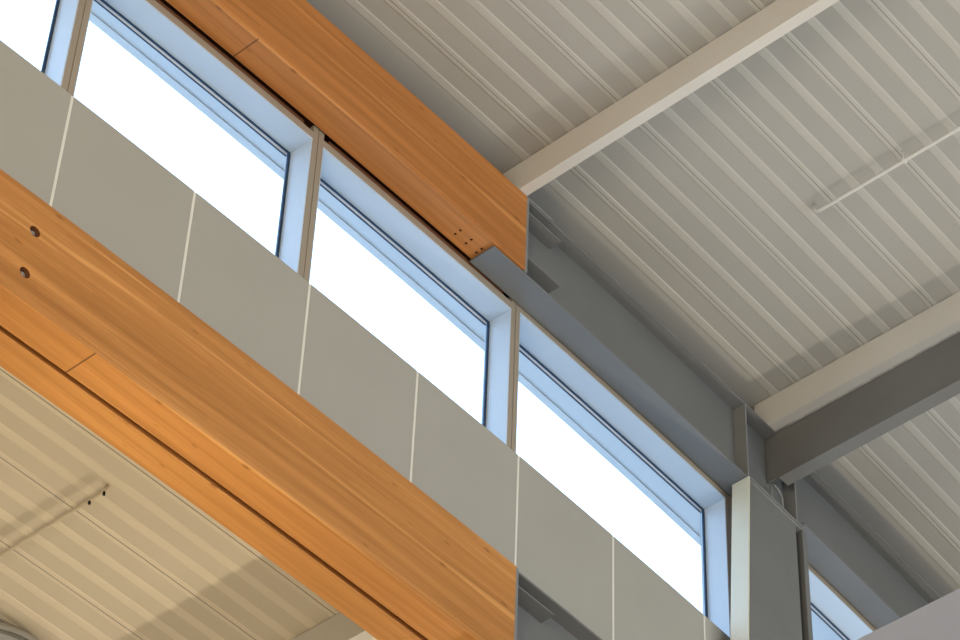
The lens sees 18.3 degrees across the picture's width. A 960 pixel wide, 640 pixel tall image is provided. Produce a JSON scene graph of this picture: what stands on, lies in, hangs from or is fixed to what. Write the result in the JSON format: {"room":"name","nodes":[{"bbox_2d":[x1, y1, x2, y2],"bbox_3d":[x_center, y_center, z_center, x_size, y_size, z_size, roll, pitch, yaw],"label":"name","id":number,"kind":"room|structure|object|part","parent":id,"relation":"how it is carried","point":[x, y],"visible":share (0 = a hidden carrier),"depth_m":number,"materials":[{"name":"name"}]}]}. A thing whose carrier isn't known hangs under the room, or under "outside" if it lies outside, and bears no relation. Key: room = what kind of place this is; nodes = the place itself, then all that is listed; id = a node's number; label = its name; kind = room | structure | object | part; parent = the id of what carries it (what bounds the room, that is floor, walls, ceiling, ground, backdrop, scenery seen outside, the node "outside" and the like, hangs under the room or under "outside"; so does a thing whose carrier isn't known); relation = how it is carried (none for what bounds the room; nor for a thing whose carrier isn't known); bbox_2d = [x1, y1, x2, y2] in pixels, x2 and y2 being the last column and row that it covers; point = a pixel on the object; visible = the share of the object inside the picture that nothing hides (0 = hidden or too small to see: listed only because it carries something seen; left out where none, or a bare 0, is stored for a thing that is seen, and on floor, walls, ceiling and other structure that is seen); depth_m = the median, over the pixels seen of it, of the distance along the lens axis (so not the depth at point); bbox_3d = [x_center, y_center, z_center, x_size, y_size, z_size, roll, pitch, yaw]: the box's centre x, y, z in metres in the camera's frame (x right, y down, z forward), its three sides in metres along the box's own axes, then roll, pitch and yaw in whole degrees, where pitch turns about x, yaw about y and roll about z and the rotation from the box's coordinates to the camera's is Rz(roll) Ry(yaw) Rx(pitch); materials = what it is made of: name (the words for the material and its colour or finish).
{"room":"large hall interior","nodes":[
{"label":"large hall interior","id":0,"kind":"room"},
{"bbox_2d":[0,366,376,639],"bbox_3d":[-4.471,1.750,19.328,7.686,0.122,24.762,-31,-55,28],"label":"ceiling","id":1,"kind":"structure","parent":0,"point":[141,561],"depth_m":18.91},
{"bbox_2d":[0,622,37,639],"bbox_3d":[-3.240,2.276,19.589,0.948,0.138,0.948,-31,-55,28],"label":"duct","id":2,"kind":"object","parent":1,"relation":"attached to","point":[7,631],"visible":1,"depth_m":19.30,"materials":[{"name":"metal"}]},
{"bbox_2d":[0,484,108,557],"bbox_3d":[-4.016,2.082,19.504,4.562,0.072,0.025,-31,-55,28],"label":"conduit","id":3,"kind":"object","parent":1,"relation":"attached to","point":[102,492],"visible":1,"depth_m":18.63,"materials":[{"name":"white metal"}]},
{"bbox_2d":[0,0,729,639],"bbox_3d":[-1.951,-0.805,18.879,1.075,3.765,24.509,-32,-55,29],"label":"wall","id":4,"kind":"structure","parent":0,"point":[52,144],"depth_m":18.33,"materials":[{"name":"paint"}]},
{"bbox_3d":[-2.772,-1.139,16.883,0.023,1.300,0.985,-33,-56,29],"label":"panel","id":5,"kind":"part","parent":4,"relation":"part of","materials":[{"name":"paint"}]},
{"bbox_2d":[41,0,92,95],"bbox_3d":[-3.155,-2.315,17.698,0.254,1.491,2.011,-34,-56,30],"label":"window","id":6,"kind":"structure","parent":4,"relation":"in","point":[65,42],"depth_m":17.93,"materials":[{"name":"paint"}]},
{"bbox_3d":[-2.091,-0.596,17.375,0.023,1.300,0.974,-33,-56,29],"label":"panel","id":7,"kind":"part","parent":4,"relation":"part of","materials":[{"name":"paint"}]},
{"bbox_2d":[73,0,324,281],"bbox_3d":[-1.800,-1.233,18.677,0.255,1.488,1.988,-32,-55,29],"label":"window","id":8,"kind":"structure","parent":4,"relation":"in","point":[156,24],"depth_m":19.09,"materials":[{"name":"paint"}]},
{"bbox_3d":[-1.749,-1.708,19.035,0.080,0.066,1.890,-32,-55,29],"label":"head rail","id":9,"kind":"part","parent":8,"relation":"part of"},
{"bbox_3d":[-1.419,-0.050,17.872,0.023,1.300,0.979,-32,-55,29],"label":"panel","id":10,"kind":"part","parent":4,"relation":"part of","materials":[{"name":"paint"}]},
{"bbox_3d":[-0.755,0.503,18.374,0.023,1.300,0.978,-32,-55,28],"label":"panel","id":11,"kind":"part","parent":4,"relation":"part of","materials":[{"name":"paint"}]},
{"bbox_2d":[309,141,519,451],"bbox_3d":[-0.484,-0.139,19.673,0.256,1.491,1.982,-31,-55,28],"label":"window","id":12,"kind":"structure","parent":4,"relation":"in","point":[340,176],"depth_m":20.05,"materials":[{"name":"paint"}]},
{"bbox_3d":[-0.429,-0.613,20.035,0.080,0.066,1.894,-31,-55,28],"label":"head rail","id":13,"kind":"part","parent":12,"relation":"part of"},
{"bbox_3d":[-0.099,1.062,18.882,0.023,1.300,0.978,-31,-55,28],"label":"panel","id":14,"kind":"part","parent":4,"relation":"part of","materials":[{"name":"paint"}]},
{"bbox_2d":[89,0,841,639],"bbox_3d":[-2.263,-1.810,20.388,1.530,0.437,24.518,-32,-55,29],"label":"trim","id":15,"kind":"structure","parent":4,"relation":"attached to","point":[531,377],"depth_m":21.56,"materials":[{"name":"paint"}]},
{"bbox_3d":[0.549,1.625,19.395,0.023,1.300,0.979,-30,-54,28],"label":"panel","id":16,"kind":"part","parent":4,"relation":"part of","materials":[{"name":"paint"}]},
{"bbox_2d":[516,306,731,636],"bbox_3d":[0.957,1.103,20.832,0.258,1.531,2.483,-30,-54,27],"label":"window","id":17,"kind":"structure","parent":4,"relation":"in","point":[537,344],"depth_m":21.28,"materials":[{"name":"paint"}]},
{"bbox_3d":[1.010,0.612,21.206,0.083,0.066,2.381,-30,-54,27],"label":"head rail","id":18,"kind":"part","parent":17,"relation":"part of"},
{"bbox_3d":[1.198,2.201,19.922,0.023,1.300,1.009,-30,-54,27],"label":"panel","id":19,"kind":"part","parent":4,"relation":"part of","materials":[{"name":"paint"}]},
{"bbox_3d":[1.829,2.775,20.445,0.023,1.300,0.950,-29,-54,27],"label":"panel","id":20,"kind":"part","parent":4,"relation":"part of","materials":[{"name":"paint"}]},
{"bbox_2d":[808,563,876,639],"bbox_3d":[2.818,2.791,22.426,0.256,1.606,2.259,-28,-53,26],"label":"window","id":21,"kind":"structure","parent":4,"relation":"in","point":[827,603],"depth_m":22.72,"materials":[{"name":"paint"}]},
{"bbox_2d":[796,471,940,628],"bbox_3d":[3.420,2.359,23.391,0.237,0.710,3.576,-28,-53,26],"label":"steel beam","id":22,"kind":"structure","parent":4,"relation":"attached to","point":[843,548],"depth_m":22.88,"materials":[{"name":"metal"}]},
{"bbox_2d":[306,0,959,596],"bbox_3d":[3.459,-5.382,16.922,15.356,0.122,25.057,-31,-55,28],"label":"ceiling","id":23,"kind":"structure","parent":0,"point":[702,211],"depth_m":21.04,"materials":[{"name":"white metal"}]},
{"bbox_2d":[812,126,959,212],"bbox_3d":[4.968,-2.359,19.617,6.893,0.114,0.046,-31,-55,28],"label":"conduit","id":24,"kind":"object","parent":23,"relation":"attached to","point":[950,133],"visible":1,"depth_m":20.90,"materials":[{"name":"white metal"}]},
{"bbox_2d":[857,588,959,639],"bbox_3d":[3.170,1.398,13.897,8.703,0.750,0.800,-31,-55,28],"label":"bulkhead","id":25,"kind":"object","parent":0,"point":[939,619],"depth_m":14.36,"materials":[{"name":"white paint"}]},
{"bbox_3d":[0.367,8.431,5.755,21.678,0.200,24.500,-31,-55,28],"label":"floor","id":26,"kind":"structure","parent":0,"visible":0},
{"bbox_2d":[749,477,812,639],"bbox_3d":[1.789,7.054,15.942,0.275,16.479,0.882,-31,-55,28],"label":"steel column","id":27,"kind":"structure","parent":26,"relation":"on","point":[780,601],"depth_m":21.37,"materials":[{"name":"metal"}]},
{"bbox_2d":[514,567,601,639],"bbox_3d":[0.786,2.450,18.720,0.235,0.825,2.740,-30,-54,27],"label":"steel beam","id":28,"kind":"structure","parent":27,"relation":"attached to","point":[538,616],"depth_m":18.56,"materials":[{"name":"metal"}]},
{"bbox_2d":[0,326,427,639],"bbox_3d":[-2.395,0.071,16.571,0.268,0.782,6.944,-33,-56,29],"label":"beam","id":29,"kind":"structure","parent":28,"relation":"attached to","point":[19,359],"depth_m":16.84,"materials":[{"name":"brown wood"}]},
{"bbox_2d":[292,612,372,639],"bbox_3d":[-2.514,2.995,20.158,6.166,0.281,0.085,-31,-55,28],"label":"purlin","id":30,"kind":"object","parent":29,"relation":"on","point":[339,626],"visible":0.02,"depth_m":19.14,"materials":[{"name":"paint"}]},
{"bbox_2d":[0,169,515,639],"bbox_3d":[-2.205,-0.053,16.462,0.298,0.807,6.945,-33,-56,29],"label":"beam","id":31,"kind":"structure","parent":28,"relation":"attached to","point":[64,294],"depth_m":16.89,"materials":[{"name":"brown wood"}]},
{"bbox_3d":[0.135,1.862,18.196,0.224,0.804,0.027,-31,-55,28],"label":"plate","id":32,"kind":"part","parent":28,"relation":"part of","materials":[{"name":"paint"}]},
{"bbox_2d":[469,197,797,520],"bbox_3d":[1.161,0.284,21.451,0.237,0.797,3.551,-30,-54,27],"label":"steel beam","id":33,"kind":"structure","parent":27,"relation":"on","point":[565,290],"depth_m":21.38,"materials":[{"name":"metal"}]},
{"bbox_2d":[165,0,526,270],"bbox_3d":[-2.096,-2.459,18.964,0.294,0.750,6.945,-33,-56,29],"label":"beam","id":34,"kind":"structure","parent":33,"relation":"attached to","point":[295,50],"depth_m":19.79,"materials":[{"name":"brown wood"}]},
{"bbox_2d":[503,0,838,195],"bbox_3d":[3.545,-2.952,18.971,8.941,0.279,0.085,-31,-55,28],"label":"purlin","id":35,"kind":"object","parent":34,"relation":"on","point":[780,17],"visible":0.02,"depth_m":20.34,"materials":[{"name":"paint"}]},
{"bbox_3d":[0.242,-0.543,20.699,0.224,0.764,0.027,-31,-55,28],"label":"plate","id":36,"kind":"part","parent":33,"relation":"part of","materials":[{"name":"paint"}]},
{"bbox_3d":[0.402,-0.765,21.020,0.075,0.011,0.260,-31,-55,28],"label":"bearing plate","id":37,"kind":"part","parent":33,"relation":"part of","materials":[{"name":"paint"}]},
{"bbox_2d":[770,484,783,507],"bbox_3d":[2.190,1.310,22.012,0.020,0.211,0.160,-29,-54,27],"label":"rod","id":38,"kind":"object","parent":33,"relation":"on","point":[771,485],"visible":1,"depth_m":22.05,"materials":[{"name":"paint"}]},
{"bbox_2d":[754,291,959,430],"bbox_3d":[5.478,-1.272,20.503,8.941,0.279,0.085,-31,-55,28],"label":"purlin","id":39,"kind":"object","parent":33,"relation":"on","point":[942,319],"visible":0.96,"depth_m":22.10,"materials":[{"name":"paint"}]},
{"bbox_2d":[765,332,959,484],"bbox_3d":[5.527,-0.940,20.288,8.885,0.467,0.122,-31,-55,28],"label":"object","id":40,"kind":"structure","parent":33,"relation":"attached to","point":[930,378],"depth_m":21.90,"materials":[{"name":"paint"}]},
{"bbox_2d":[730,476,749,639],"bbox_3d":[1.803,2.041,20.709,0.161,2.655,0.186,-31,-55,28],"label":"strip","id":41,"kind":"object","parent":27,"relation":"attached to","point":[740,546],"visible":1,"depth_m":21.09,"materials":[{"name":"white paint"}]},
{"bbox_3d":[2.119,1.375,21.893,0.161,0.014,0.691,-29,-54,27],"label":"cap plate","id":42,"kind":"part","parent":27,"relation":"part of","materials":[{"name":"paint"}]},
{"bbox_3d":[2.118,1.397,21.871,0.161,0.012,0.691,-29,-54,27],"label":"cap plate","id":43,"kind":"part","parent":27,"relation":"part of","materials":[{"name":"paint"}]}
]}

